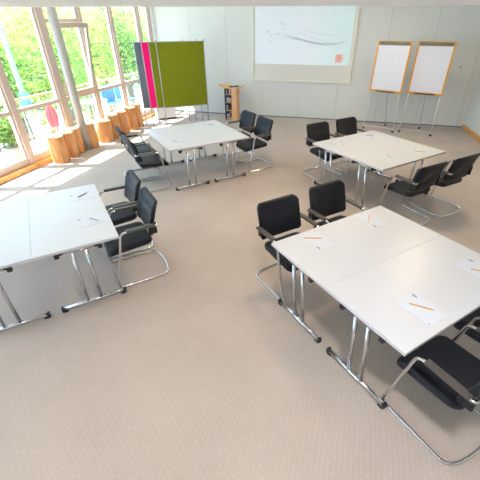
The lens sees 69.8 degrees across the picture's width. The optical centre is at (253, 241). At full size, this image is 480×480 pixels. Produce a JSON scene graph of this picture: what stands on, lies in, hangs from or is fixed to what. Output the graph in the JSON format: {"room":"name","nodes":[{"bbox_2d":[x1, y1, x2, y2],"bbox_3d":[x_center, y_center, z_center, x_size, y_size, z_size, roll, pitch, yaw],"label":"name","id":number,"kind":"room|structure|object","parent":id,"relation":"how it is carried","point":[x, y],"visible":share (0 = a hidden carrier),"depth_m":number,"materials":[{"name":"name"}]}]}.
{"room":"seminar room","nodes":[
{"label":"seminar room","id":0,"kind":"room"},
{"bbox_2d":[0,111,479,479],"bbox_3d":[-0.337,-0.038,4.830,10.506,0.200,14.244,6,33,9],"label":"floor","id":1,"kind":"structure","parent":0,"point":[197,370],"depth_m":3.07,"materials":[{"name":"carpet"}]},
{"bbox_2d":[0,60,36,163],"bbox_3d":[-4.460,-2.865,6.066,0.140,3.250,0.140,9,34,13],"label":"column","id":2,"kind":"structure","parent":1,"relation":"on","point":[4,83],"depth_m":6.37,"materials":[{"name":"metal"}]},
{"bbox_2d":[0,196,50,331],"bbox_3d":[-2.621,0.222,3.573,0.739,0.740,1.465,-17,37,-25],"label":"folding table","id":3,"kind":"object","parent":1,"relation":"on","point":[15,243],"visible":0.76,"depth_m":3.30,"materials":[{"name":"white laminate"}]},
{"bbox_2d":[32,7,74,127],"bbox_3d":[-4.121,-3.511,7.069,0.140,3.250,0.190,9,34,13],"label":"trim","id":4,"kind":"structure","parent":1,"relation":"on","point":[39,16],"depth_m":6.97,"materials":[{"name":"paint"}]},
{"bbox_2d":[45,134,70,163],"bbox_3d":[-4.026,-1.911,7.092,0.352,0.533,0.347,0,33,0],"label":"stool","id":5,"kind":"object","parent":1,"relation":"on","point":[56,143],"visible":1,"depth_m":6.98,"materials":[{"name":"brown wood"}]},
{"bbox_2d":[45,7,91,150],"bbox_3d":[-3.801,-3.482,7.023,0.172,3.250,0.172,0,33,0],"label":"pillar","id":6,"kind":"structure","parent":1,"relation":"on","point":[52,15],"depth_m":6.99,"materials":[{"name":"paint"}]},
{"bbox_2d":[59,130,79,157],"bbox_3d":[-3.953,-2.089,7.387,0.313,0.513,0.312,0,33,0],"label":"stool","id":7,"kind":"object","parent":1,"relation":"on","point":[69,137],"visible":0.8,"depth_m":7.29,"materials":[{"name":"brown wood"}]},
{"bbox_2d":[65,127,85,152],"bbox_3d":[-3.941,-2.243,7.617,0.309,0.523,0.290,0,33,0],"label":"stool","id":8,"kind":"object","parent":1,"relation":"on","point":[76,130],"visible":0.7,"depth_m":7.53,"materials":[{"name":"brown wood"}]},
{"bbox_2d":[28,184,126,312],"bbox_3d":[-1.978,0.020,3.883,0.739,0.740,1.465,-17,37,-25],"label":"folding table","id":9,"kind":"object","parent":1,"relation":"on","point":[54,232],"visible":0.97,"depth_m":3.48,"materials":[{"name":"white laminate"}]},
{"bbox_2d":[68,191,96,202],"bbox_3d":[-2.020,-0.530,4.051,0.297,0.002,0.210,-17,37,-25],"label":"notepad","id":10,"kind":"object","parent":9,"relation":"on","point":[91,194],"visible":1,"depth_m":4.05,"materials":[{"name":"paper"}]},
{"bbox_2d":[75,213,107,227],"bbox_3d":[-1.681,-0.218,3.565,0.297,0.002,0.210,-17,37,-25],"label":"notepad","id":11,"kind":"object","parent":9,"relation":"on","point":[86,221],"visible":1,"depth_m":3.56,"materials":[{"name":"paper"}]},
{"bbox_2d":[71,7,104,118],"bbox_3d":[-3.815,-4.095,7.974,0.140,3.250,0.100,9,34,13],"label":"trim","id":12,"kind":"structure","parent":1,"relation":"on","point":[79,16],"depth_m":8.08,"materials":[{"name":"paint"}]},
{"bbox_2d":[85,122,99,148],"bbox_3d":[-3.770,-2.436,7.907,0.315,0.533,0.304,0,33,0],"label":"stool","id":13,"kind":"object","parent":1,"relation":"on","point":[93,137],"visible":0.57,"depth_m":7.83,"materials":[{"name":"brown wood"}]},
{"bbox_2d":[95,119,114,142],"bbox_3d":[-3.603,-2.678,8.328,0.370,0.483,0.376,0,33,0],"label":"stool","id":14,"kind":"object","parent":1,"relation":"on","point":[104,128],"visible":1,"depth_m":8.22,"materials":[{"name":"brown wood"}]},
{"bbox_2d":[106,113,121,138],"bbox_3d":[-3.466,-2.883,8.581,0.317,0.553,0.302,0,33,0],"label":"stool","id":15,"kind":"object","parent":1,"relation":"on","point":[114,118],"visible":0.67,"depth_m":8.43,"materials":[{"name":"brown wood"}]},
{"bbox_2d":[104,7,129,105],"bbox_3d":[-3.509,-4.678,8.880,0.140,3.250,0.100,9,34,13],"label":"trim","id":16,"kind":"structure","parent":1,"relation":"on","point":[108,8],"depth_m":8.78,"materials":[{"name":"paint"}]},
{"bbox_2d":[114,110,129,133],"bbox_3d":[-3.400,-3.084,8.894,0.310,0.553,0.310,0,33,0],"label":"stool","id":17,"kind":"object","parent":1,"relation":"on","point":[122,115],"visible":0.78,"depth_m":8.79,"materials":[{"name":"brown wood"}]},
{"bbox_2d":[99,170,153,258],"bbox_3d":[-1.666,-0.354,4.309,0.632,0.903,0.598,-17,37,-25],"label":"chair","id":18,"kind":"object","parent":1,"relation":"on","point":[132,185],"visible":0.62,"depth_m":4.22,"materials":[{"name":"black plastic"}]},
{"bbox_2d":[122,106,138,130],"bbox_3d":[-3.289,-3.297,9.206,0.341,0.573,0.320,0,33,0],"label":"stool","id":19,"kind":"object","parent":1,"relation":"on","point":[130,110],"visible":0.78,"depth_m":9.09,"materials":[{"name":"brown wood"}]},
{"bbox_2d":[103,187,168,287],"bbox_3d":[-1.347,-0.063,3.855,0.632,0.903,0.598,-17,37,-25],"label":"chair","id":20,"kind":"object","parent":1,"relation":"on","point":[134,235],"visible":0.92,"depth_m":3.74,"materials":[{"name":"black plastic"}]},
{"bbox_2d":[153,222,156,233],"bbox_3d":[-1.062,-0.146,3.671,0.057,0.130,0.032,-17,37,-25],"label":"socket","id":21,"kind":"object","parent":20,"relation":"attached to","point":[155,223],"depth_m":3.67,"materials":[{"name":"black plastic"}]},
{"bbox_2d":[130,103,143,126],"bbox_3d":[-3.214,-3.481,9.472,0.291,0.593,0.309,0,33,0],"label":"stool","id":22,"kind":"object","parent":1,"relation":"on","point":[137,106],"visible":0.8,"depth_m":9.37,"materials":[{"name":"brown wood"}]},
{"bbox_2d":[114,126,160,179],"bbox_3d":[-2.133,-1.665,6.353,0.632,0.903,0.598,-18,37,-25],"label":"chair","id":23,"kind":"object","parent":1,"relation":"on","point":[146,148],"visible":0.52,"depth_m":6.31,"materials":[{"name":"black fabric"}]},
{"bbox_2d":[132,7,153,112],"bbox_3d":[-3.176,-5.314,9.867,0.140,3.250,0.100,9,34,13],"label":"trim","id":24,"kind":"structure","parent":1,"relation":"on","point":[136,8],"depth_m":9.43,"materials":[{"name":"paint"}]},
{"bbox_2d":[122,134,171,192],"bbox_3d":[-1.821,-1.364,5.882,0.632,0.903,0.598,-18,37,-25],"label":"chair","id":25,"kind":"object","parent":1,"relation":"on","point":[144,160],"visible":0.88,"depth_m":5.75,"materials":[{"name":"black fabric"}]},
{"bbox_2d":[133,40,190,123],"bbox_3d":[-2.509,-4.406,9.548,1.278,2.062,0.334,-12,35,-18],"label":"pinboard","id":26,"kind":"object","parent":1,"relation":"on","point":[137,47],"visible":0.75,"depth_m":9.17,"materials":[{"name":"grey fabric"}]},
{"bbox_2d":[155,107,175,119],"bbox_3d":[-2.638,-3.886,10.309,0.580,0.365,0.340,-14,35,-20],"label":"crate","id":27,"kind":"object","parent":1,"relation":"on","point":[170,112],"visible":0.56,"depth_m":10.20,"materials":[{"name":"white plastic"}]},
{"bbox_2d":[140,40,196,123],"bbox_3d":[-2.323,-4.416,9.562,1.278,2.062,0.334,-12,35,-18],"label":"pinboard","id":28,"kind":"object","parent":1,"relation":"on","point":[144,45],"visible":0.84,"depth_m":9.19,"materials":[{"name":"fabric"}]},
{"bbox_2d":[148,39,202,123],"bbox_3d":[-2.137,-4.426,9.577,1.278,2.062,0.334,-12,35,-18],"label":"pinboard","id":29,"kind":"object","parent":1,"relation":"on","point":[151,45],"visible":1,"depth_m":9.20,"materials":[{"name":"green fabric"}]},
{"bbox_2d":[144,125,211,190],"bbox_3d":[-1.392,-1.576,6.361,0.739,0.740,1.465,-18,37,-25],"label":"folding table","id":30,"kind":"object","parent":1,"relation":"on","point":[192,140],"visible":0.89,"depth_m":6.03,"materials":[{"name":"white laminate"}]},
{"bbox_2d":[149,131,166,135],"bbox_3d":[-1.756,-1.998,6.333,0.297,0.002,0.210,-17,36,-24],"label":"notepad","id":31,"kind":"object","parent":30,"relation":"on","point":[159,132],"visible":1,"depth_m":6.31,"materials":[{"name":"paper"}]},
{"bbox_2d":[165,139,184,144],"bbox_3d":[-1.337,-1.699,5.866,0.297,0.002,0.210,-19,37,-27],"label":"notepad","id":32,"kind":"object","parent":30,"relation":"on","point":[178,140],"visible":1,"depth_m":5.84,"materials":[{"name":"paper"}]},
{"bbox_2d":[155,39,209,123],"bbox_3d":[-1.951,-4.436,9.591,1.278,2.062,0.334,-12,35,-18],"label":"pinboard","id":33,"kind":"object","parent":1,"relation":"on","point":[181,64],"visible":1,"depth_m":9.36,"materials":[{"name":"green fabric"}]},
{"bbox_2d":[181,120,249,181],"bbox_3d":[-0.753,-1.782,6.676,0.739,0.740,1.465,-18,37,-25],"label":"folding table","id":34,"kind":"object","parent":1,"relation":"on","point":[220,134],"visible":0.9,"depth_m":6.35,"materials":[{"name":"white laminate"}]},
{"bbox_2d":[203,123,219,126],"bbox_3d":[-0.829,-2.321,6.829,0.297,0.002,0.210,-15,36,-22],"label":"notepad","id":35,"kind":"object","parent":34,"relation":"on","point":[209,124],"visible":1,"depth_m":6.83,"materials":[{"name":"paper"}]},
{"bbox_2d":[218,84,245,119],"bbox_3d":[-0.594,-4.073,10.053,0.745,0.940,0.340,8,34,13],"label":"shelf","id":36,"kind":"object","parent":1,"relation":"on","point":[234,94],"visible":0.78,"depth_m":9.95,"materials":[{"name":"brown wood"}]},
{"bbox_2d":[222,110,256,162],"bbox_3d":[-0.285,-2.210,7.186,0.632,0.903,0.598,-18,37,-25],"label":"chair","id":37,"kind":"object","parent":1,"relation":"on","point":[247,120],"visible":0.73,"depth_m":7.15,"materials":[{"name":"black fabric"}]},
{"bbox_2d":[236,116,272,171],"bbox_3d":[0.032,-1.919,6.732,0.632,0.903,0.598,-18,37,-25],"label":"chair","id":38,"kind":"object","parent":1,"relation":"on","point":[263,127],"visible":0.99,"depth_m":6.64,"materials":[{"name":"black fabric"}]},
{"bbox_2d":[256,194,318,299],"bbox_3d":[0.381,0.053,3.662,0.598,0.903,0.632,-18,37,-26],"label":"chair","id":39,"kind":"object","parent":1,"relation":"on","point":[279,215],"visible":0.73,"depth_m":3.63,"materials":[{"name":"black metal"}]},
{"bbox_2d":[302,121,342,181],"bbox_3d":[1.299,-1.665,6.327,0.598,0.903,0.632,-19,37,-26],"label":"chair","id":40,"kind":"object","parent":1,"relation":"on","point":[319,131],"visible":0.63,"depth_m":6.28,"materials":[{"name":"black fabric"}]},
{"bbox_2d":[307,180,365,227],"bbox_3d":[0.963,-0.160,3.989,0.598,0.903,0.632,-18,37,-26],"label":"chair","id":41,"kind":"object","parent":1,"relation":"on","point":[326,199],"visible":0.62,"depth_m":3.98,"materials":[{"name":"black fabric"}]},
{"bbox_2d":[332,117,366,173],"bbox_3d":[1.900,-1.860,6.626,0.598,0.903,0.632,-19,37,-26],"label":"chair","id":42,"kind":"object","parent":1,"relation":"on","point":[347,126],"visible":0.46,"depth_m":6.62,"materials":[{"name":"black fabric"}]},
{"bbox_2d":[271,205,439,342],"bbox_3d":[0.988,0.289,3.444,1.465,0.740,0.740,-18,37,-26],"label":"folding table","id":43,"kind":"object","parent":1,"relation":"on","point":[359,246],"visible":0.84,"depth_m":3.15,"materials":[{"name":"laminate"}]},
{"bbox_2d":[299,230,335,250],"bbox_3d":[0.600,-0.011,3.227,0.210,0.002,0.297,-18,37,-26],"label":"notepad","id":44,"kind":"object","parent":43,"relation":"on","point":[314,238],"visible":1,"depth_m":3.22,"materials":[{"name":"paper"}]},
{"bbox_2d":[354,211,388,227],"bbox_3d":[1.222,-0.226,3.555,0.210,0.002,0.297,-19,37,-26],"label":"notepad","id":45,"kind":"object","parent":43,"relation":"on","point":[374,221],"visible":1,"depth_m":3.56,"materials":[{"name":"paper"}]},
{"bbox_2d":[312,130,404,184],"bbox_3d":[1.818,-1.393,6.054,1.465,0.740,0.739,-19,37,-26],"label":"folding table","id":46,"kind":"object","parent":1,"relation":"on","point":[359,142],"visible":0.63,"depth_m":5.79,"materials":[{"name":"white laminate"}]},
{"bbox_2d":[332,139,351,145],"bbox_3d":[1.494,-1.678,5.812,0.210,0.002,0.297,-20,38,-28],"label":"notepad","id":47,"kind":"object","parent":46,"relation":"on","point":[338,141],"visible":1,"depth_m":5.80,"materials":[{"name":"paper"}]},
{"bbox_2d":[361,133,379,138],"bbox_3d":[2.087,-1.881,6.123,0.210,0.002,0.297,-19,37,-26],"label":"notepad","id":48,"kind":"object","parent":46,"relation":"on","point":[374,136],"visible":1,"depth_m":6.09,"materials":[{"name":"paper"}]},
{"bbox_2d":[362,41,412,132],"bbox_3d":[3.477,-3.948,8.792,0.826,2.063,0.687,21,38,29],"label":"flipchart","id":49,"kind":"object","parent":1,"relation":"on","point":[392,57],"visible":1,"depth_m":8.36,"materials":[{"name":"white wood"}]},
{"bbox_2d":[344,140,445,209],"bbox_3d":[2.211,-1.055,5.524,1.465,0.740,0.739,-19,37,-26],"label":"folding table","id":50,"kind":"object","parent":1,"relation":"on","point":[369,157],"visible":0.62,"depth_m":5.27,"materials":[{"name":"white laminate"}]},
{"bbox_2d":[378,154,401,161],"bbox_3d":[2.045,-1.254,5.149,0.210,0.002,0.297,-18,37,-25],"label":"notepad","id":51,"kind":"object","parent":50,"relation":"on","point":[385,156],"visible":1,"depth_m":5.15,"materials":[{"name":"paper"}]},
{"bbox_2d":[407,148,430,154],"bbox_3d":[2.592,-1.415,5.396,0.210,0.002,0.297,-20,38,-28],"label":"notepad","id":52,"kind":"object","parent":50,"relation":"on","point":[414,150],"visible":1,"depth_m":5.38,"materials":[{"name":"paper"}]},
{"bbox_2d":[325,235,479,409],"bbox_3d":[1.375,0.629,2.911,1.465,0.740,0.739,-18,37,-26],"label":"folding table","id":53,"kind":"object","parent":1,"relation":"on","point":[428,269],"visible":0.85,"depth_m":2.63,"materials":[{"name":"white laminate"}]},
{"bbox_2d":[394,291,448,326],"bbox_3d":[1.199,0.480,2.459,0.210,0.002,0.297,-18,37,-26],"label":"notepad","id":54,"kind":"object","parent":53,"relation":"on","point":[429,317],"visible":1,"depth_m":2.45,"materials":[{"name":"paper"}]},
{"bbox_2d":[455,257,479,278],"bbox_3d":[1.859,0.237,2.832,0.210,0.002,0.297,-18,37,-26],"label":"notepad","id":55,"kind":"object","parent":53,"relation":"on","point":[468,263],"visible":1,"depth_m":2.87,"materials":[{"name":"paper"}]},
{"bbox_2d":[378,161,447,225],"bbox_3d":[2.252,-0.745,4.889,0.598,0.903,0.632,-17,36,-24],"label":"chair","id":56,"kind":"object","parent":1,"relation":"on","point":[424,178],"visible":0.92,"depth_m":4.68,"materials":[{"name":"black fabric"}]},
{"bbox_2d":[411,182,417,190],"bbox_3d":[2.139,-0.731,4.559,0.032,0.130,0.057,-17,36,-24],"label":"socket","id":57,"kind":"object","parent":56,"relation":"attached to","point":[413,186],"depth_m":4.55,"materials":[{"name":"black plastic"}]},
{"bbox_2d":[398,41,456,135],"bbox_3d":[4.299,-3.760,8.493,0.821,2.063,0.667,19,38,28],"label":"flipchart","id":58,"kind":"object","parent":1,"relation":"on","point":[433,59],"visible":1,"depth_m":8.07,"materials":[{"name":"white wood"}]},
{"bbox_2d":[382,324,479,465],"bbox_3d":[1.372,0.913,2.318,0.598,0.903,0.632,-18,37,-25],"label":"chair","id":59,"kind":"object","parent":1,"relation":"on","point":[451,373],"visible":0.96,"depth_m":2.31,"materials":[{"name":"black fabric"}]},
{"bbox_2d":[463,396,479,411],"bbox_3d":[1.262,0.927,1.987,0.032,0.130,0.057,-18,37,-25],"label":"socket","id":60,"kind":"object","parent":59,"relation":"attached to","point":[469,406],"depth_m":1.98,"materials":[{"name":"black plastic"}]},
{"bbox_2d":[408,153,479,216],"bbox_3d":[2.866,-0.926,5.167,0.598,0.903,0.632,-17,36,-24],"label":"chair","id":61,"kind":"object","parent":1,"relation":"on","point":[460,167],"visible":0.8,"depth_m":4.90,"materials":[{"name":"black fabric"}]},
{"bbox_2d":[453,308,479,342],"bbox_3d":[1.954,0.720,2.614,0.598,0.903,0.632,-18,37,-25],"label":"chair","id":62,"kind":"object","parent":1,"relation":"on","point":[473,318],"visible":0.61,"depth_m":2.68,"materials":[{"name":"black fabric"}]},
{"bbox_2d":[0,0,479,6],"bbox_3d":[0.193,-1.431,1.441,14.800,0.695,1.270,0,33,0],"label":"ceiling","id":63,"kind":"structure","parent":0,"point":[3,3],"depth_m":1.77,"materials":[{"name":"paint"}]},
{"bbox_2d":[149,5,479,125],"bbox_3d":[1.480,-5.111,9.516,9.183,3.250,0.200,8,34,13],"label":"wall","id":64,"kind":"structure","parent":0,"point":[226,31],"depth_m":9.51,"materials":[{"name":"paint"}]},
{"bbox_2d":[45,7,100,135],"bbox_3d":[-3.836,-3.825,7.490,0.343,3.140,0.975,9,34,13],"label":"window","id":65,"kind":"structure","parent":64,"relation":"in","point":[64,23],"depth_m":7.66,"materials":[{"name":"paint"}]},
{"bbox_2d":[0,102,147,166],"bbox_3d":[-4.826,-2.227,8.332,1.430,0.230,20.000,9,34,13],"label":"terrace","id":66,"kind":"structure","parent":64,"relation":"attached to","point":[40,144],"depth_m":8.17,"materials":[{"name":"grey concrete"}]},
{"bbox_2d":[0,117,22,162],"bbox_3d":[-5.078,-2.115,7.116,0.735,0.899,0.752,0,33,0],"label":"potted shrub","id":67,"kind":"object","parent":66,"relation":"on","point":[12,151],"visible":0.64,"depth_m":7.05,"materials":[{"name":"green plant"}]},
{"bbox_2d":[0,143,22,162],"bbox_3d":[-5.074,-1.869,7.287,0.400,0.300,0.400,0,33,0],"label":"pot","id":68,"kind":"object","parent":67,"relation":"on","point":[13,153],"depth_m":7.16,"materials":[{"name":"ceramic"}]},
{"bbox_2d":[46,100,58,133],"bbox_3d":[-4.891,-2.965,8.398,0.340,0.940,0.340,0,33,0],"label":"parasol","id":69,"kind":"object","parent":66,"relation":"on","point":[52,117],"visible":0.8,"depth_m":8.30,"materials":[{"name":"red fabric"}]},
{"bbox_2d":[0,72,141,143],"bbox_3d":[-5.333,-2.833,8.113,0.084,1.030,20.000,9,34,13],"label":"balcony railing","id":70,"kind":"object","parent":66,"relation":"on","point":[112,78],"visible":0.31,"depth_m":9.06,"materials":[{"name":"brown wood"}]},
{"bbox_2d":[80,98,106,128],"bbox_3d":[-4.266,-3.468,9.384,0.680,0.715,0.680,0,33,0],"label":"table","id":71,"kind":"object","parent":66,"relation":"on","point":[86,101],"visible":0.43,"depth_m":9.19,"materials":[{"name":"white metal"}]},
{"bbox_2d":[100,84,122,113],"bbox_3d":[-4.190,-4.186,10.326,0.484,0.906,0.441,20,38,28],"label":"garden chair","id":72,"kind":"object","parent":66,"relation":"on","point":[109,94],"visible":0.74,"depth_m":10.31,"materials":[{"name":"blue plastic"}]},
{"bbox_2d":[113,82,135,109],"bbox_3d":[-4.015,-4.522,10.846,0.484,0.906,0.441,9,34,13],"label":"garden chair","id":73,"kind":"object","parent":66,"relation":"on","point":[117,89],"visible":0.43,"depth_m":10.73,"materials":[{"name":"blue plastic"}]},
{"bbox_2d":[0,111,154,184],"bbox_3d":[-4.862,-0.697,5.620,0.200,0.090,14.000,9,34,13],"label":"trim","id":74,"kind":"structure","parent":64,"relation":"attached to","point":[28,168],"depth_m":6.71,"materials":[{"name":"brown wood"}]},
{"bbox_2d":[0,85,29,176],"bbox_3d":[-4.616,-2.591,5.578,0.085,3.140,1.020,9,34,13],"label":"window","id":75,"kind":"structure","parent":74,"relation":"attached to","point":[21,163],"depth_m":6.42,"materials":[{"name":"paint"}]},
{"bbox_2d":[0,7,66,160],"bbox_3d":[-4.292,-3.210,6.538,0.085,3.140,1.075,9,34,13],"label":"window","id":76,"kind":"structure","parent":74,"relation":"attached to","point":[45,153],"depth_m":6.93,"materials":[{"name":"paint"}]},
{"bbox_2d":[98,7,125,106],"bbox_3d":[-3.660,-4.415,8.408,0.085,3.140,1.020,9,34,13],"label":"window","id":77,"kind":"structure","parent":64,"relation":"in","point":[119,84],"depth_m":8.72,"materials":[{"name":"paint"}]},
{"bbox_2d":[125,7,150,116],"bbox_3d":[-3.340,-5.025,9.354,0.085,3.140,1.120,9,34,13],"label":"window","id":78,"kind":"structure","parent":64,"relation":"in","point":[147,111],"depth_m":9.48,"materials":[{"name":"paint"}]},
{"bbox_2d":[143,7,153,40],"bbox_3d":[-3.017,-5.616,10.335,0.140,3.250,0.100,9,34,13],"label":"trim","id":79,"kind":"structure","parent":64,"relation":"attached to","point":[148,9],"depth_m":9.88,"materials":[{"name":"paint"}]},
{"bbox_2d":[144,7,154,110],"bbox_3d":[-3.094,-5.494,10.081,0.085,3.140,0.480,9,34,13],"label":"window","id":80,"kind":"structure","parent":64,"relation":"in","point":[145,8],"depth_m":9.85,"materials":[{"name":"paint"}]},
{"bbox_2d":[252,6,359,83],"bbox_3d":[1.314,-5.429,9.208,2.770,2.120,0.048,8,34,13],"label":"projection screen","id":81,"kind":"object","parent":64,"relation":"attached to","point":[310,44],"visible":1,"depth_m":9.25,"materials":[{"name":"fabric"}]},
{"bbox_2d":[176,110,461,127],"bbox_3d":[1.390,-3.720,10.327,8.932,0.034,0.011,8,34,13],"label":"baseboard","id":82,"kind":"structure","parent":64,"relation":"attached to","point":[176,110],"depth_m":10.14,"materials":[{"name":"brown wood"}]},
{"bbox_2d":[464,75,479,135],"bbox_3d":[4.526,-0.866,2.893,0.200,3.250,13.500,6,33,9],"label":"wall","id":83,"kind":"structure","parent":0,"point":[472,121],"depth_m":8.70,"materials":[{"name":"paint"}]},
{"bbox_2d":[462,124,479,142],"bbox_3d":[4.417,0.456,3.751,0.030,0.100,13.470,6,33,9],"label":"baseboard","id":84,"kind":"structure","parent":83,"relation":"attached to","point":[468,130],"depth_m":8.71,"materials":[{"name":"brown wood"}]},
{"label":"outside","id":85,"kind":"structure","parent":0,"visible":0},
{"bbox_2d":[0,75,142,146],"bbox_3d":[-31.083,-8.574,24.245,58.600,0.200,90.000,9,34,13],"label":"ground","id":86,"kind":"structure","parent":85,"point":[40,128],"depth_m":25.45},
{"bbox_2d":[0,48,32,152],"bbox_3d":[-10.365,-5.462,12.482,4.163,7.161,4.284,-23,39,-31],"label":"broadleaf tree","id":87,"kind":"object","parent":86,"relation":"on","point":[1,51],"visible":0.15,"depth_m":12.78,"materials":[{"name":"green plant"}]},
{"bbox_2d":[0,21,39,139],"bbox_3d":[-6.041,-3.352,9.332,0.480,6.950,0.480,0,33,0],"label":"lamp post","id":88,"kind":"object","parent":86,"relation":"on","point":[26,102],"visible":0.58,"depth_m":8.84,"materials":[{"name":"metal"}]},
{"bbox_2d":[0,7,50,99],"bbox_3d":[-17.961,-13.903,25.393,5.429,7.890,5.636,-22,38,-29],"label":"broadleaf tree","id":89,"kind":"object","parent":86,"relation":"on","point":[4,7],"visible":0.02,"depth_m":24.36,"materials":[{"name":"green plant"}]},
{"bbox_2d":[0,7,58,141],"bbox_3d":[-9.552,-6.061,13.538,3.968,7.023,4.032,-24,40,-32],"label":"broadleaf tree","id":90,"kind":"object","parent":86,"relation":"on","point":[26,78],"visible":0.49,"depth_m":13.15,"materials":[{"name":"green plant"}]},
{"bbox_2d":[0,7,79,133],"bbox_3d":[-10.391,-8.072,16.484,4.137,7.224,4.239,-20,38,-28],"label":"broadleaf tree","id":91,"kind":"object","parent":86,"relation":"on","point":[3,9],"visible":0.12,"depth_m":15.27,"materials":[{"name":"green plant"}]},
{"bbox_2d":[1,7,97,125],"bbox_3d":[-8.612,-7.200,15.440,3.296,6.874,3.326,0,33,0],"label":"broadleaf tree","id":92,"kind":"object","parent":86,"relation":"on","point":[70,53],"visible":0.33,"depth_m":14.56,"materials":[{"name":"green plant"}]},
{"bbox_2d":[26,7,116,119],"bbox_3d":[-9.544,-9.560,18.797,3.994,7.220,4.442,-9,34,-13],"label":"broadleaf tree","id":93,"kind":"object","parent":86,"relation":"on","point":[94,42],"visible":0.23,"depth_m":18.31,"materials":[{"name":"green plant"}]},
{"bbox_2d":[63,7,117,86],"bbox_3d":[-14.928,-18.299,32.357,5.440,8.022,5.693,-26,41,-34],"label":"broadleaf tree","id":94,"kind":"object","parent":86,"relation":"on","point":[87,7],"visible":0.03,"depth_m":31.21,"materials":[{"name":"green plant"}]},
{"bbox_2d":[61,7,129,113],"bbox_3d":[-9.825,-11.817,22.334,4.288,7.190,4.463,-24,40,-32],"label":"broadleaf tree","id":95,"kind":"object","parent":86,"relation":"on","point":[99,12],"visible":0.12,"depth_m":21.60,"materials":[{"name":"green plant"}]},
{"bbox_2d":[84,7,147,103],"bbox_3d":[-7.826,-11.008,21.172,3.674,7.071,3.769,-27,41,-35],"label":"broadleaf tree","id":96,"kind":"object","parent":86,"relation":"on","point":[128,63],"visible":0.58,"depth_m":20.11,"materials":[{"name":"green plant"}]},
{"bbox_2d":[102,7,147,83],"bbox_3d":[-12.160,-20.102,34.930,5.423,7.994,5.553,-27,41,-35],"label":"broadleaf tree","id":97,"kind":"object","parent":86,"relation":"on","point":[120,10],"visible":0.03,"depth_m":33.01,"materials":[{"name":"green plant"}]},
{"bbox_2d":[115,7,147,77],"bbox_3d":[-7.517,-12.716,23.927,4.192,6.965,4.290,0,33,0],"label":"broadleaf tree","id":98,"kind":"object","parent":86,"relation":"on","point":[140,10],"visible":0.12,"depth_m":22.62,"materials":[{"name":"green plant"}]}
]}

